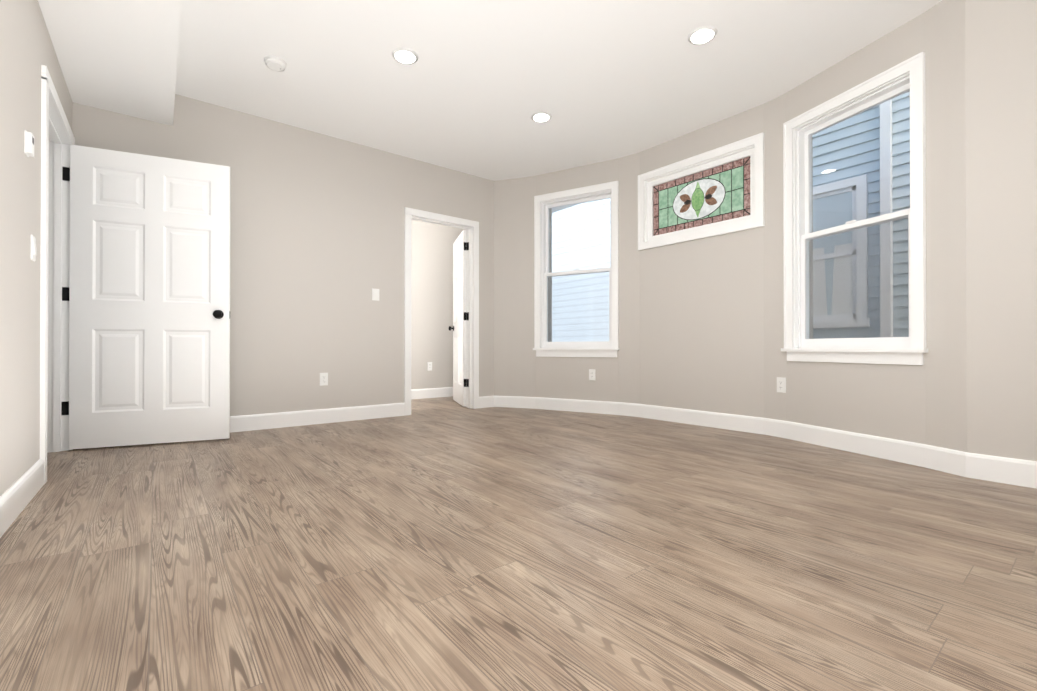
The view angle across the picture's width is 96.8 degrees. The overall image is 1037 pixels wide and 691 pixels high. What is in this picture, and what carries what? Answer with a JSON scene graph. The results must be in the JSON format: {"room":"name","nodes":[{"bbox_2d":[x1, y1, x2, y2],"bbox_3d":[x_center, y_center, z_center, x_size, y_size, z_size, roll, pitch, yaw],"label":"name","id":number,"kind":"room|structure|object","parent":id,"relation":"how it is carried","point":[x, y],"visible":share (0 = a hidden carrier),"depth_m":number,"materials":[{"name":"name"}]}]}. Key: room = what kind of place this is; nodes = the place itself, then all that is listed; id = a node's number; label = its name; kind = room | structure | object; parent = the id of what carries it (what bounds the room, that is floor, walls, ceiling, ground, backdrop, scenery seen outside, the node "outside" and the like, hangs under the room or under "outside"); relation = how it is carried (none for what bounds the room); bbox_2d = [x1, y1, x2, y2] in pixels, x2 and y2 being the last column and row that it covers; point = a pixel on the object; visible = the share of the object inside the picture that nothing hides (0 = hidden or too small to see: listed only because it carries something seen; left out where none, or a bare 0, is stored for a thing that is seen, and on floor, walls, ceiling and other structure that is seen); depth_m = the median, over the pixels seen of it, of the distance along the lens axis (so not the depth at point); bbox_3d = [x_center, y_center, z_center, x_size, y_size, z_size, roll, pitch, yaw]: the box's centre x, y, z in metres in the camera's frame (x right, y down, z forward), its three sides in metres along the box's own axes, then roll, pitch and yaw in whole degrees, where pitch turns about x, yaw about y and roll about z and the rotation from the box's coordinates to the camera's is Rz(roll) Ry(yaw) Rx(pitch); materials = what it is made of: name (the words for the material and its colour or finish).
{"room":"empty bedroom","nodes":[
{"label":"empty bedroom","id":0,"kind":"room"},
{"bbox_2d":[0,0,72,495],"bbox_3d":[-1.478,-0.144,1.044,0.120,3.670,5.510,0,0,-38],"label":"wall","id":1,"kind":"structure","parent":0,"point":[27,50],"depth_m":1.97,"materials":[{"name":"grey paint"}]},
{"bbox_2d":[24,130,33,156],"bbox_3d":[-2.174,-0.895,2.046,0.022,0.100,0.060,0,0,-38],"label":"thermostat","id":2,"kind":"object","parent":1,"relation":"attached to","point":[28,144],"visible":0.95,"depth_m":2.03,"materials":[{"name":"white plastic"}]},
{"bbox_2d":[31,235,36,261],"bbox_3d":[-2.264,-0.454,2.151,0.012,0.115,0.070,0,0,-38],"label":"light switch","id":3,"kind":"object","parent":1,"relation":"attached to","point":[33,249],"visible":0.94,"depth_m":2.14,"materials":[{"name":"white plastic"}]},
{"bbox_2d":[40,65,74,483],"bbox_3d":[-2.762,-0.354,2.676,0.156,2.104,1.048,0,0,-38],"label":"door frame","id":4,"kind":"structure","parent":1,"relation":"attached to","point":[57,138],"depth_m":3.02,"materials":[{"name":"white paint"}]},
{"bbox_2d":[61,144,230,449],"bbox_3d":[-2.570,-0.322,3.220,0.927,2.020,0.318,0,0,-38],"label":"door","id":5,"kind":"structure","parent":1,"relation":"in","point":[146,293],"depth_m":3.21,"materials":[{"name":"white paint"}]},
{"bbox_2d":[0,387,1036,537],"bbox_3d":[-0.093,0.634,2.959,4.430,0.130,6.570,0,0,-38],"label":"baseboard","id":6,"kind":"structure","parent":1,"relation":"attached to","point":[18,495],"depth_m":3.46,"materials":[{"name":"white paint"}]},
{"bbox_2d":[72,94,550,415],"bbox_3d":[-1.357,-0.129,4.569,4.430,3.670,0.120,0,0,-38],"label":"wall","id":7,"kind":"structure","parent":0,"point":[316,237],"depth_m":4.11,"materials":[{"name":"grey paint"}]},
{"bbox_2d":[320,373,327,385],"bbox_3d":[-1.762,0.304,4.167,0.070,0.115,0.008,0,0,-38],"label":"outlet","id":8,"kind":"object","parent":7,"relation":"attached to","point":[323,378],"visible":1,"depth_m":4.16,"materials":[{"name":"white plastic"}]},
{"bbox_2d":[372,288,378,300],"bbox_3d":[-1.383,-0.494,4.466,0.070,0.115,0.012,0,0,-38],"label":"light switch","id":9,"kind":"object","parent":7,"relation":"attached to","point":[375,294],"visible":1,"depth_m":4.46,"materials":[{"name":"white plastic"}]},
{"bbox_2d":[404,207,478,415],"bbox_3d":[-0.843,-0.344,4.975,0.888,2.104,0.156,0,0,-38],"label":"door frame","id":10,"kind":"structure","parent":7,"relation":"attached to","point":[472,227],"depth_m":5.15,"materials":[{"name":"white paint"}]},
{"bbox_2d":[449,230,468,406],"bbox_3d":[-0.690,-0.312,5.606,0.342,2.020,0.756,0,0,-38],"label":"door","id":11,"kind":"structure","parent":7,"relation":"in","point":[460,313],"depth_m":5.49,"materials":[{"name":"white paint"}]},
{"bbox_2d":[411,220,466,388],"bbox_3d":[-1.639,-0.623,6.004,3.340,2.670,0.120,0,0,-38],"label":"wall","id":12,"kind":"structure","parent":0,"point":[431,288],"depth_m":6.29,"materials":[{"name":"grey paint"}]},
{"bbox_2d":[427,362,431,370],"bbox_3d":[-1.206,0.283,6.259,0.070,0.115,0.008,0,0,-38],"label":"outlet","id":13,"kind":"object","parent":12,"relation":"attached to","point":[429,366],"visible":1,"depth_m":6.25,"materials":[{"name":"white plastic"}]},
{"bbox_2d":[0,396,1036,690],"bbox_3d":[0.166,0.761,3.276,8.430,0.120,7.350,0,0,-38],"label":"floor","id":14,"kind":"structure","parent":0,"point":[438,544],"depth_m":1.46,"materials":[{"name":"brown wood"}]},
{"bbox_2d":[551,209,551,341],"bbox_3d":[0.031,-0.621,6.485,0.120,2.670,1.170,0,0,-38],"label":"wall","id":15,"kind":"structure","parent":0,"point":[551,209],"depth_m":6.06,"materials":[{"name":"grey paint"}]},
{"bbox_2d":[175,0,941,212],"bbox_3d":[-0.581,-1.997,2.700,6.530,0.150,7.350,0,0,-38],"label":"ceiling","id":16,"kind":"structure","parent":0,"point":[475,87],"depth_m":3.17,"materials":[{"name":"white paint"}]},
{"bbox_2d":[38,0,181,125],"bbox_3d":[-1.215,-1.803,1.258,0.550,0.250,5.270,0,0,-38],"label":"soffit ceiling","id":17,"kind":"structure","parent":16,"relation":"attached to","point":[119,56],"depth_m":2.62,"materials":[{"name":"white paint"}]},
{"bbox_2d":[264,56,286,71],"bbox_3d":[-1.645,-1.902,3.115,0.136,0.037,0.136,0,0,-38],"label":"smoke detector","id":18,"kind":"object","parent":16,"relation":"attached to","point":[275,63],"visible":1,"depth_m":3.09,"materials":[{"name":"white plastic"}]},
{"bbox_2d":[392,48,417,63],"bbox_3d":[-0.752,-1.916,3.055,0.172,0.008,0.172,0,0,-38],"label":"recessed light","id":19,"kind":"object","parent":16,"relation":"in","point":[404,55],"visible":1,"depth_m":3.04,"materials":[{"name":"white plastic"}]},
{"bbox_2d":[531,112,551,121],"bbox_3d":[0.192,-1.913,3.861,0.172,0.008,0.172,0,0,-38],"label":"recessed light","id":20,"kind":"object","parent":16,"relation":"in","point":[541,116],"visible":1,"depth_m":3.85,"materials":[{"name":"white plastic"}]},
{"bbox_2d":[688,26,716,44],"bbox_3d":[1.139,-1.917,2.851,0.172,0.008,0.172,0,0,-38],"label":"recessed light","id":21,"kind":"object","parent":16,"relation":"in","point":[702,35],"visible":1,"depth_m":2.84,"materials":[{"name":"white plastic"}]},
{"bbox_2d":[494,0,966,451],"bbox_3d":[1.281,-0.631,4.095,0.928,2.670,4.151,0,0,-38],"label":"wall","id":22,"kind":"structure","parent":0,"point":[701,324],"depth_m":3.71,"materials":[{"name":"grey paint"}]},
{"bbox_2d":[533,181,619,356],"bbox_3d":[0.629,-0.777,4.978,0.981,1.799,0.180,0,0,30],"label":"sash window","id":23,"kind":"structure","parent":22,"relation":"in","point":[543,205],"depth_m":5.00,"materials":[{"name":"white paint"}]},
{"bbox_2d":[589,369,594,379],"bbox_3d":[0.773,0.307,4.834,0.070,0.115,0.008,0,0,30],"label":"outlet","id":24,"kind":"object","parent":22,"relation":"attached to","point":[591,374],"visible":1,"depth_m":4.83,"materials":[{"name":"white plastic"}]},
{"bbox_2d":[638,132,764,250],"bbox_3d":[1.601,-1.311,4.124,0.150,0.738,1.184,0,0,-38],"label":"window","id":25,"kind":"structure","parent":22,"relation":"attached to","point":[716,191],"depth_m":4.07,"materials":[{"name":"white paint"}]},
{"bbox_2d":[777,377,785,392],"bbox_3d":[2.009,0.302,3.519,0.008,0.115,0.070,0,0,-28],"label":"outlet","id":26,"kind":"object","parent":22,"relation":"attached to","point":[781,384],"visible":1,"depth_m":3.51,"materials":[{"name":"white plastic"}]},
{"bbox_2d":[781,52,927,364],"bbox_3d":[2.228,-0.785,3.084,0.180,1.799,0.924,0,0,-20],"label":"sash window","id":27,"kind":"structure","parent":22,"relation":"in","point":[799,131],"depth_m":3.07,"materials":[{"name":"white paint"}]},
{"bbox_2d":[965,0,1036,460],"bbox_3d":[2.953,-0.640,1.900,0.220,2.670,1.570,0,0,-38],"label":"wall","id":28,"kind":"structure","parent":0,"point":[1001,168],"depth_m":2.35,"materials":[{"name":"grey paint"}]},
{"label":"outside","id":29,"kind":"structure","parent":0,"visible":0},
{"bbox_3d":[2.236,1.357,4.871,2.600,0.100,13.000,0,0,-38],"label":"ground","id":30,"kind":"structure","parent":29,"visible":0},
{"bbox_2d":[552,92,909,341],"bbox_3d":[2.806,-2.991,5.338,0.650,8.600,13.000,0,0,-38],"label":"window glass","id":31,"kind":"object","parent":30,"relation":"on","point":[889,188],"depth_m":4.78,"materials":[{"name":"blue"}]}
]}

